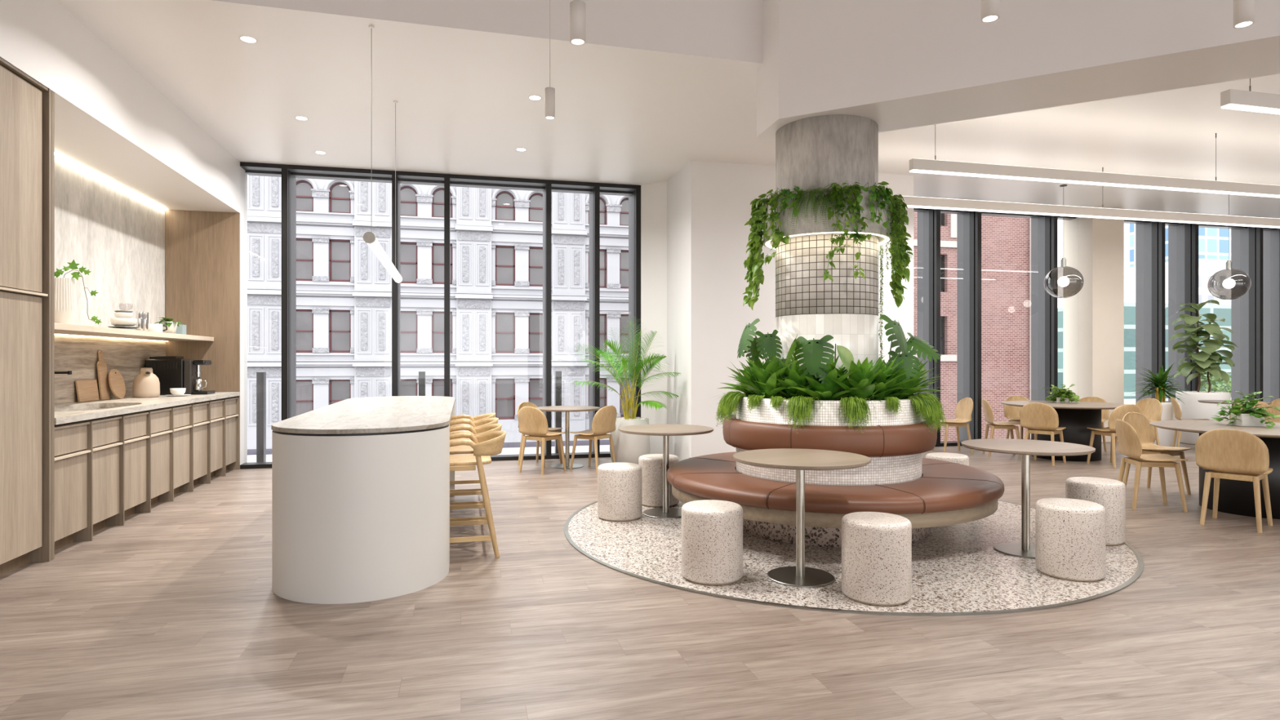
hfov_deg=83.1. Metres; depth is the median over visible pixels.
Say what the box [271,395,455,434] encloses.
island countertop
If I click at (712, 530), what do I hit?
stool
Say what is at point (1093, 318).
column
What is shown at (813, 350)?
monstera
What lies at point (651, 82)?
ceiling
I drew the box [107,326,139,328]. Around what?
plate
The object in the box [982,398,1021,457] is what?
dining chair
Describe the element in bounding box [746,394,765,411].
tuft
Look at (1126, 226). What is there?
slim tower
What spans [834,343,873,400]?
variegated plant
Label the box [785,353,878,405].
leafy plant
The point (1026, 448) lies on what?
cafe table
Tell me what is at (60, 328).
wall shelf
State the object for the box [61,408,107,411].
sink
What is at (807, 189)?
hanging fern
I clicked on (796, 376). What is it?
leafy plant
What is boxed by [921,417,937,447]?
cushion
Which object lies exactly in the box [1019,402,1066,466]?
dining chair
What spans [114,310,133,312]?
plate
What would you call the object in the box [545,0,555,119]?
pendant
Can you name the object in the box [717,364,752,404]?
spider plant
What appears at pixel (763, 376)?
leafy plant
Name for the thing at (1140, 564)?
trim
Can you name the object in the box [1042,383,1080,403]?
table plant
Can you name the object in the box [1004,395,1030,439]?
dining chair
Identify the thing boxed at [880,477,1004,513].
seat cushion
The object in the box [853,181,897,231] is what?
pothos
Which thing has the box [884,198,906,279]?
pothos
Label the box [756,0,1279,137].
ceiling
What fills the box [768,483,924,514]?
seat cushion
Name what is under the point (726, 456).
seat cushion
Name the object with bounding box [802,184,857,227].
hanging fern
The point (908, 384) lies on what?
leafy plant
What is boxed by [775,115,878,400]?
round column
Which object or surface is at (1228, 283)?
globe pendant
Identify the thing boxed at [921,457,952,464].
seat cushion
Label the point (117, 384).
cutting board
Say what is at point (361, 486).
kitchen island
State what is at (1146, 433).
dining chair
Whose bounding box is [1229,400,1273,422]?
dining chair
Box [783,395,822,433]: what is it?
tuft
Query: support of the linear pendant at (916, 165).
hanging from the ceiling at (651, 82)
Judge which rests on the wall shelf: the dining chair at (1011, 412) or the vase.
the vase
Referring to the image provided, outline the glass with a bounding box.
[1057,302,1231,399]
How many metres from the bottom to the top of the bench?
0.873 m
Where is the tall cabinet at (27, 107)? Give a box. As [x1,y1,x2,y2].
[0,57,54,575]
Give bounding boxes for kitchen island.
[271,395,455,604]
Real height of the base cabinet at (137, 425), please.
0.893 m
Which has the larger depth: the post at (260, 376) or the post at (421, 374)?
the post at (421, 374)
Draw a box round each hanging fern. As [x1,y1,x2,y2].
[773,186,839,233]
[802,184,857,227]
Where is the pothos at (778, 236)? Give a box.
[751,189,789,264]
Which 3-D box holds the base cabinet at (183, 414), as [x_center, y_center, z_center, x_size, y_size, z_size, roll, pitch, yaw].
[-4.905,0.903,7.065,0.795,0.893,0.514,0,0,-14]
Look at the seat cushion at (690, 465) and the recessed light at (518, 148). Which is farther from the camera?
the recessed light at (518, 148)
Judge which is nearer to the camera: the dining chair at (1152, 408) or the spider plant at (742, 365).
the spider plant at (742, 365)
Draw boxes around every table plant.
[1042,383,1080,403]
[1210,391,1279,428]
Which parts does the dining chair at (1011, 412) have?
leg, seat frame, leg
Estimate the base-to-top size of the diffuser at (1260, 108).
0.012 m
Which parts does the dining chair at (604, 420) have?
leg, leg, seat frame, leg, leg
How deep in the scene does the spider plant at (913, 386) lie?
5.54 m
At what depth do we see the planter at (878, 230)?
5.51 m
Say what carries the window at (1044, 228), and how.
in the wall at (695, 234)
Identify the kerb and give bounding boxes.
[247,440,609,454]
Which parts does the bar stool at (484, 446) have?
armrest, armrest, seat rail, seat, leg, leg, backrest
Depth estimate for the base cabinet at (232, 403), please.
8.76 m
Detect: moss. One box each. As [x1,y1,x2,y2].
[878,244,884,360]
[889,207,897,284]
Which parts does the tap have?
spout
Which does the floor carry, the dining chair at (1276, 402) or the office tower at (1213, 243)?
the dining chair at (1276, 402)
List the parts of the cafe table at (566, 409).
post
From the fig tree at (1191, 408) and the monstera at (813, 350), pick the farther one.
the fig tree at (1191, 408)
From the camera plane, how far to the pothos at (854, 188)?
5.39 m
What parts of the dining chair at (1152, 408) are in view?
leg, leg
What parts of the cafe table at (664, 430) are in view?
post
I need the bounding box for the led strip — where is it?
[54,152,167,210]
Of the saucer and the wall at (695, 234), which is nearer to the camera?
the saucer
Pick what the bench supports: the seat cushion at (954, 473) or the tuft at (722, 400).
the seat cushion at (954, 473)
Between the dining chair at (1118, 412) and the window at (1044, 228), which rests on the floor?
the dining chair at (1118, 412)
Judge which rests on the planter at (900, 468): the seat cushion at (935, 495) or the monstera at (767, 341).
the monstera at (767, 341)
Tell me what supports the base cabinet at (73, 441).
on the floor
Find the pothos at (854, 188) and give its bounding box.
[823,181,875,281]
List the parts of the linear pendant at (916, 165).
cord, cord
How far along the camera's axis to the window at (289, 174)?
9.68 m
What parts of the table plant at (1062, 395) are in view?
pot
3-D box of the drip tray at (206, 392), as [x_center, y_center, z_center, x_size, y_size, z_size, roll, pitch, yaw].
[-5.017,0.374,8.307,0.158,0.035,0.270,0,0,-14]
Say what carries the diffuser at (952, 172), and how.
attached to the linear pendant at (916, 165)
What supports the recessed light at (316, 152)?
in the ceiling at (651, 82)
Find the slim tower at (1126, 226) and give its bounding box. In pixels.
[1124,223,1129,302]
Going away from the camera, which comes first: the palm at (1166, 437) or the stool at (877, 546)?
the stool at (877, 546)
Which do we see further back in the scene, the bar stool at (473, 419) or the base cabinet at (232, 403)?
the base cabinet at (232, 403)
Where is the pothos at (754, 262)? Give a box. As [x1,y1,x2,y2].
[742,198,764,310]
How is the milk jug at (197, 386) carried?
on the coffee machine
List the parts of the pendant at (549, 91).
cord, lamp shade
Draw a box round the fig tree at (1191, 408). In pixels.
[1169,299,1238,444]
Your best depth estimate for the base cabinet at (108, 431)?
5.70 m
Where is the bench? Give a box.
[666,413,1004,547]
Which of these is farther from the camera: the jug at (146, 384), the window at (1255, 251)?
the window at (1255, 251)
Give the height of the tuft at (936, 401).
0.319 m
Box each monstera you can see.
[737,318,792,377]
[784,334,835,384]
[880,314,941,382]
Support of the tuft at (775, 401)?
in the planter at (900, 468)
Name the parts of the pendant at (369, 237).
cord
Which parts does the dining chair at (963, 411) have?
leg, seat frame, leg, leg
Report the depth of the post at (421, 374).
9.96 m
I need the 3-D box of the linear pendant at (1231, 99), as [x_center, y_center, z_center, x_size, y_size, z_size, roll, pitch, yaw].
[6.962,-2.131,5.839,5.716,0.643,0.070,0,0,-14]
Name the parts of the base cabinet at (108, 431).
rail, drawer, door, rail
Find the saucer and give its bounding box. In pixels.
[165,394,191,395]
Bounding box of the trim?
[564,499,1143,616]
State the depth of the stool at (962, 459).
6.73 m
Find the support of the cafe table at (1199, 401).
on the floor
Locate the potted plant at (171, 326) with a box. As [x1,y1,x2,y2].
[153,317,182,333]
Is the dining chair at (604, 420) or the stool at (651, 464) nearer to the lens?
the stool at (651, 464)
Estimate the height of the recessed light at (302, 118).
0.003 m
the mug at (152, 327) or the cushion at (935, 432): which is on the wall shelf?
the mug at (152, 327)
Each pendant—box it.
[363,25,402,282]
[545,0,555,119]
[569,0,585,45]
[901,167,1279,228]
[909,124,1279,197]
[981,0,999,22]
[1043,184,1084,298]
[1207,194,1251,299]
[1220,78,1279,114]
[1233,0,1254,28]
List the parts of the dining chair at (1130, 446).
leg, leg, seat frame, leg, leg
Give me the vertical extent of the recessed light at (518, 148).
0.003 m
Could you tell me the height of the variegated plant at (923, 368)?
0.393 m
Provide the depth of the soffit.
5.99 m
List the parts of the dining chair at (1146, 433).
leg, leg, seat frame, leg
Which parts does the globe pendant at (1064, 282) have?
cord, glass globe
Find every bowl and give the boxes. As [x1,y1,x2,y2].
[110,317,137,326]
[114,311,133,318]
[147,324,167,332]
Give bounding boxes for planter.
[736,396,921,485]
[763,188,891,249]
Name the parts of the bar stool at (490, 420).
armrest, armrest, seat, leg, backrest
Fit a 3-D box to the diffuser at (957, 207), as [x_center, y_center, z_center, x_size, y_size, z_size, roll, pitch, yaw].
[6.093,-1.816,9.248,7.592,0.012,0.062,0,0,-14]
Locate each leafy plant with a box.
[719,353,768,396]
[729,356,754,387]
[730,355,791,398]
[752,355,826,399]
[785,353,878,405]
[830,356,907,400]
[868,355,915,400]
[881,359,940,395]
[884,359,939,399]
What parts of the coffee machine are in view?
panel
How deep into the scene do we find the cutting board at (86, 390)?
6.83 m
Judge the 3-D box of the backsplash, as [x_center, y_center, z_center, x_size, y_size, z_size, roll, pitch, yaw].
[-5.242,0.084,6.714,0.012,0.617,4.120,0,0,-14]
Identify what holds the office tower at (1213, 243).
on the street
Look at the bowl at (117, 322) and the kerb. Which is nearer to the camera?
the bowl at (117, 322)
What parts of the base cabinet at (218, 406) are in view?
rail, drawer, door, rail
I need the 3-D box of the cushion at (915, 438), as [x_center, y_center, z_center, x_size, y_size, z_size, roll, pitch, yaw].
[1.986,0.584,5.339,0.640,0.222,0.159,0,0,-36]
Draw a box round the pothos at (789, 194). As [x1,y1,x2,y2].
[768,185,803,221]
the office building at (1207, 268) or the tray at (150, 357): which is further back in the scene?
the office building at (1207, 268)
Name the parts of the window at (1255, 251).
frame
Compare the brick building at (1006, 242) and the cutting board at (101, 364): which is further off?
the brick building at (1006, 242)
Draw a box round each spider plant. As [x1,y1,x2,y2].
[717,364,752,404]
[901,370,947,411]
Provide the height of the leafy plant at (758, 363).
0.412 m
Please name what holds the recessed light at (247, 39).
in the ceiling at (651, 82)
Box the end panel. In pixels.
[164,209,239,469]
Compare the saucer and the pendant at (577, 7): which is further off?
the saucer
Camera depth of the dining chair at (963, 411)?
10.56 m
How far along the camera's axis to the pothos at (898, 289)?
5.77 m
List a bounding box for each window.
[240,161,640,469]
[913,208,1075,446]
[1124,219,1279,404]
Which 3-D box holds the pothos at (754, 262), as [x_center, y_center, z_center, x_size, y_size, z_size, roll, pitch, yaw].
[0.992,-0.872,6.102,0.220,0.945,0.651,0,0,19]
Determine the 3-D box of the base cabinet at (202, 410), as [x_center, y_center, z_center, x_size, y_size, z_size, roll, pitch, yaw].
[-5.026,0.903,7.566,0.795,0.893,0.514,0,0,-14]
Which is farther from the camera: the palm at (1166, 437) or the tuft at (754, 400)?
the palm at (1166, 437)
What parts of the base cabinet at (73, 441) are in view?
drawer, door, rail, rail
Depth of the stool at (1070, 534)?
4.40 m
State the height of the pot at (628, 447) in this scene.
0.600 m
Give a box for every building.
[247,174,628,448]
[913,211,1031,441]
[1129,258,1231,305]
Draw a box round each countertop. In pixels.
[54,391,239,424]
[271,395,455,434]
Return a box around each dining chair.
[517,401,562,466]
[517,406,566,475]
[569,404,617,473]
[931,397,973,453]
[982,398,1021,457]
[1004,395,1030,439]
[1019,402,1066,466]
[1077,396,1109,451]
[1086,404,1141,467]
[1115,398,1162,450]
[1115,418,1187,511]
[1122,412,1191,496]
[1170,396,1209,447]
[1195,428,1272,533]
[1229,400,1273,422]
[1269,398,1279,422]
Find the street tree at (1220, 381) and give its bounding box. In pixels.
[1200,370,1231,394]
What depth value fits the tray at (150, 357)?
8.11 m
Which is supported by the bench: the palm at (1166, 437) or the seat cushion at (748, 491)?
the seat cushion at (748, 491)
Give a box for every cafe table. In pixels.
[534,405,599,468]
[618,424,713,518]
[733,448,871,587]
[961,438,1095,559]
[1197,400,1271,406]
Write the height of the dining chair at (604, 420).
0.803 m
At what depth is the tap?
6.11 m
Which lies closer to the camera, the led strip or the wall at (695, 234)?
the led strip
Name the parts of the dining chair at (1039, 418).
leg, leg, seat frame, leg, leg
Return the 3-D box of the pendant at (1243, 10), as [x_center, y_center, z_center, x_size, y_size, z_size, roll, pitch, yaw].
[3.152,-2.550,3.772,0.100,1.600,0.100,0,0,-14]
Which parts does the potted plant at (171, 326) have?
pot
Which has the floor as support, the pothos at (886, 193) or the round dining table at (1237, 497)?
the round dining table at (1237, 497)
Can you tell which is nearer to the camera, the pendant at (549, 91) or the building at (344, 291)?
the pendant at (549, 91)
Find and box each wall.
[54,155,164,411]
[240,166,247,464]
[640,160,913,461]
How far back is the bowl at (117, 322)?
6.90 m
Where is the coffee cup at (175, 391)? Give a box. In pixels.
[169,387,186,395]
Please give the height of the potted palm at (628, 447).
1.914 m
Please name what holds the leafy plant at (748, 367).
on the planter at (900, 468)
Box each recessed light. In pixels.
[239,35,257,43]
[294,115,308,120]
[315,151,326,154]
[515,147,526,151]
[528,95,542,100]
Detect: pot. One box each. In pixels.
[609,417,650,463]
[1154,400,1181,446]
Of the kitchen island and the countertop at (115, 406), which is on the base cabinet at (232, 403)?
the countertop at (115, 406)
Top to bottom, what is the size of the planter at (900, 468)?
1.035 m
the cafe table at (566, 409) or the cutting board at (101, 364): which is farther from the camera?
the cafe table at (566, 409)
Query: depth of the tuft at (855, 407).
5.14 m
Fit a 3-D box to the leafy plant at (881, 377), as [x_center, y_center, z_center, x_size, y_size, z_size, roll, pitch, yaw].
[1.877,0.161,5.473,0.560,0.416,0.455,0,0,-34]
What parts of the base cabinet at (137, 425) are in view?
rail, drawer, door, rail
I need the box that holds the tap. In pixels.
[54,370,71,374]
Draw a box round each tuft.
[715,390,741,427]
[717,392,745,422]
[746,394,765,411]
[769,395,785,410]
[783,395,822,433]
[838,395,876,432]
[884,396,902,418]
[906,393,943,432]
[915,391,947,432]
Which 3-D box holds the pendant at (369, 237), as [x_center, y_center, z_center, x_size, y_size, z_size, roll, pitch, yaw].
[-2.163,-1.605,6.162,0.085,1.694,1.980,0,0,-12]
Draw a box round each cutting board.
[75,379,99,402]
[97,351,110,399]
[108,368,125,399]
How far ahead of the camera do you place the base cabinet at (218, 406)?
8.27 m
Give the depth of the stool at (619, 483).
6.02 m
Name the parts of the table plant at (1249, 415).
pot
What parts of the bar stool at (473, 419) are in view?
armrest, armrest, leg, backrest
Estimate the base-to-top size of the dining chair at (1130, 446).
0.803 m
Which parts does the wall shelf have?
led strip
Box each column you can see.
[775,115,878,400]
[1062,217,1124,442]
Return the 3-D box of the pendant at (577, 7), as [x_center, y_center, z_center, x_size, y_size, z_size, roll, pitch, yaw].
[-0.343,-2.550,3.977,0.100,1.600,0.100,0,0,-14]
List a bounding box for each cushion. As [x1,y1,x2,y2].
[666,457,739,485]
[673,472,793,508]
[691,451,736,462]
[722,413,736,445]
[729,419,791,450]
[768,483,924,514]
[791,424,883,457]
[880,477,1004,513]
[881,422,935,457]
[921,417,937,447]
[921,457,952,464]
[921,462,1004,490]
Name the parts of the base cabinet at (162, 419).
rail, drawer, door, rail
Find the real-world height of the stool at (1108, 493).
0.447 m
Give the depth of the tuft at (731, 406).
5.79 m
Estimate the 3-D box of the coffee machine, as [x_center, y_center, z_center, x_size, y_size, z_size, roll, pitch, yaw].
[-5.233,0.174,8.237,0.610,0.435,0.324,0,0,-14]
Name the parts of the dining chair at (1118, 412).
leg, seat frame, leg, leg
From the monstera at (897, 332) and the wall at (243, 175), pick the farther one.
the wall at (243, 175)
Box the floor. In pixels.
[0,441,1279,719]
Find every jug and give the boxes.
[132,368,159,397]
[193,378,206,391]
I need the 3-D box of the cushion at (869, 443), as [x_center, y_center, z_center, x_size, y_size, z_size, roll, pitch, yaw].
[1.416,0.584,5.201,0.640,0.222,0.159,0,0,9]
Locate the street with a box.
[247,398,1168,462]
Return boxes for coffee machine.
[145,355,214,395]
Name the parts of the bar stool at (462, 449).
armrest, armrest, seat, leg, backrest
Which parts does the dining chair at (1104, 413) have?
leg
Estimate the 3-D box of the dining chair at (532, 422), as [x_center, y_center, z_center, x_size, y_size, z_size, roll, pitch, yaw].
[-1.191,0.951,8.763,0.466,0.803,0.492,0,0,34]
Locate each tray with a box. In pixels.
[149,355,183,359]
[191,390,214,394]
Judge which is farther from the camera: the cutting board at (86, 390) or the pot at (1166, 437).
the pot at (1166, 437)
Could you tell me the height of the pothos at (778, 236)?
0.592 m
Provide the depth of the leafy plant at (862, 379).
5.26 m
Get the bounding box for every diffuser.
[906,204,1279,228]
[909,169,1279,197]
[1221,103,1279,114]
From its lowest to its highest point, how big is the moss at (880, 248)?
1.155 m
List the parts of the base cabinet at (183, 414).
rail, drawer, door, rail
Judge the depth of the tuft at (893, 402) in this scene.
5.24 m
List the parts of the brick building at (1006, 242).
pane, pane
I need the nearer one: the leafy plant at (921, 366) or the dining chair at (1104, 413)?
the leafy plant at (921, 366)
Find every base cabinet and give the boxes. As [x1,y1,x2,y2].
[54,421,93,550]
[77,408,173,505]
[81,416,124,532]
[91,404,193,494]
[111,411,151,518]
[184,401,210,485]
[204,399,226,477]
[220,396,239,471]
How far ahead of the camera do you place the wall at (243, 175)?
9.09 m
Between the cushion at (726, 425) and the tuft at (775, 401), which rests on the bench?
the cushion at (726, 425)
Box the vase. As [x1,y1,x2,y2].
[54,259,102,324]
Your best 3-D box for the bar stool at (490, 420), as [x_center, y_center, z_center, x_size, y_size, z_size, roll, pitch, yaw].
[-1.526,0.934,6.359,0.554,0.837,0.558,0,0,-14]
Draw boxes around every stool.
[449,412,495,491]
[449,417,498,505]
[449,423,502,535]
[449,430,506,557]
[597,462,641,521]
[638,453,679,506]
[681,499,742,585]
[841,511,911,605]
[925,452,968,466]
[1035,497,1106,582]
[1065,476,1125,545]
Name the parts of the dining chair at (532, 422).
leg, seat frame, leg, leg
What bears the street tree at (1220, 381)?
on the street
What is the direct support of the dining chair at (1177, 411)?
on the floor
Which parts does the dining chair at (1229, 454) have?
leg, leg, seat frame, leg, leg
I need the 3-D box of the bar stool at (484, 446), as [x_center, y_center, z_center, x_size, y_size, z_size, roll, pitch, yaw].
[-1.234,0.934,5.154,0.554,0.837,0.558,0,0,-14]
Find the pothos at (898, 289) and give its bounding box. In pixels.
[888,194,913,307]
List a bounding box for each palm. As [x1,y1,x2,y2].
[572,317,681,463]
[1128,363,1188,446]
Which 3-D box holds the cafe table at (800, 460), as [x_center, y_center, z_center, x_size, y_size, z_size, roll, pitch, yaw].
[0.994,0.971,4.471,0.830,0.745,0.830,0,0,-27]
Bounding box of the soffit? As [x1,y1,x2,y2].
[0,0,239,213]
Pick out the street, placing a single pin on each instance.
(509, 451)
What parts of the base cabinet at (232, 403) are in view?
rail, drawer, door, rail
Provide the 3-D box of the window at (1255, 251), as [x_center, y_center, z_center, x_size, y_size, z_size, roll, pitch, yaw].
[10.798,-0.551,13.017,5.880,4.003,0.500,0,0,-14]
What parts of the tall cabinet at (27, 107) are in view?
door, door, rail, rail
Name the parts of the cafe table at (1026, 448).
post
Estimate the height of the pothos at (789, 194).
0.262 m
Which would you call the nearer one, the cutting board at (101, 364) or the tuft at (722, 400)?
the tuft at (722, 400)
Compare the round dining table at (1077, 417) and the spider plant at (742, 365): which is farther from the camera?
the round dining table at (1077, 417)
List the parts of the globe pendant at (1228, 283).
cord, glass globe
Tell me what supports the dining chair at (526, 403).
on the floor
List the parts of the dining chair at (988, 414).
leg, leg, seat frame, leg, leg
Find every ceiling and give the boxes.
[57,0,1279,218]
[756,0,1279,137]
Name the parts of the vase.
stem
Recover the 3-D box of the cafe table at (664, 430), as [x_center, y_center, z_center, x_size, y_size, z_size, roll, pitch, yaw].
[0.228,0.971,6.327,0.830,0.745,0.830,0,0,-27]
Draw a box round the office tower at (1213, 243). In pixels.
[1129,223,1231,266]
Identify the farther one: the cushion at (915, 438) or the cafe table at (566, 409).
the cafe table at (566, 409)
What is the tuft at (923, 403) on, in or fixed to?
in the planter at (900, 468)
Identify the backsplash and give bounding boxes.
[54,334,165,404]
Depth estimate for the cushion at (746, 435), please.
5.42 m
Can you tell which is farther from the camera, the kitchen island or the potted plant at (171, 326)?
the potted plant at (171, 326)
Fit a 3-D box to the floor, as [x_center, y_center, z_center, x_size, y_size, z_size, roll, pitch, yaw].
[6.278,1.472,3.815,22.000,0.256,16.457,0,0,-14]
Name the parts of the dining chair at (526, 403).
leg, leg, leg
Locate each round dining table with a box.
[1000,400,1124,461]
[1149,420,1279,519]
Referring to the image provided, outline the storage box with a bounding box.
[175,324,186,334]
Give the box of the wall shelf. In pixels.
[54,322,213,342]
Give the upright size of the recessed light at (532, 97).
0.003 m
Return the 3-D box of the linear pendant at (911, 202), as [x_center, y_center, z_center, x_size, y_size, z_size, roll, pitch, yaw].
[6.093,-2.131,9.248,7.600,0.643,0.070,0,0,-14]
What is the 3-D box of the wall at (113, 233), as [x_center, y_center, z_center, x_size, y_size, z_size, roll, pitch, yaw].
[-5.174,-1.000,5.978,0.200,4.700,6.257,0,0,-14]
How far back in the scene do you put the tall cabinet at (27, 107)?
4.64 m
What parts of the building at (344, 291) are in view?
pane, pane, pane, pane, pane, pane, pane, pane, pane, pane, pane, pane, pane, pane, pane, pane, pane, pane, pane, pane, pane, pane, pane, pane, pane, pane, pane, pane, pane, pane, pane, pane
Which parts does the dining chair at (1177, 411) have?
leg, leg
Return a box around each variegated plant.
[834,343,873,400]
[911,359,926,381]
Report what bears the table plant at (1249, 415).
on the round dining table at (1237, 497)
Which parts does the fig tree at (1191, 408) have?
pot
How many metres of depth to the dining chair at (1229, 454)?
5.79 m
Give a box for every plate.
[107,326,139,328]
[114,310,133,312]
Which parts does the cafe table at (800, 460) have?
post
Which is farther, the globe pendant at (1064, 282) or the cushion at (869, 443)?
the globe pendant at (1064, 282)
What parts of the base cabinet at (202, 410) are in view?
rail, drawer, door, rail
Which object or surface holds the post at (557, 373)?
on the trim
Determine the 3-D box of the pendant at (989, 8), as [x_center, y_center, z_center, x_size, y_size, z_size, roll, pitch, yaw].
[1.797,-2.550,3.708,0.100,1.600,0.100,0,0,-14]
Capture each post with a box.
[256,372,266,462]
[418,371,425,395]
[555,370,561,453]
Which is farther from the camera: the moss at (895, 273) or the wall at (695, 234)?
the wall at (695, 234)

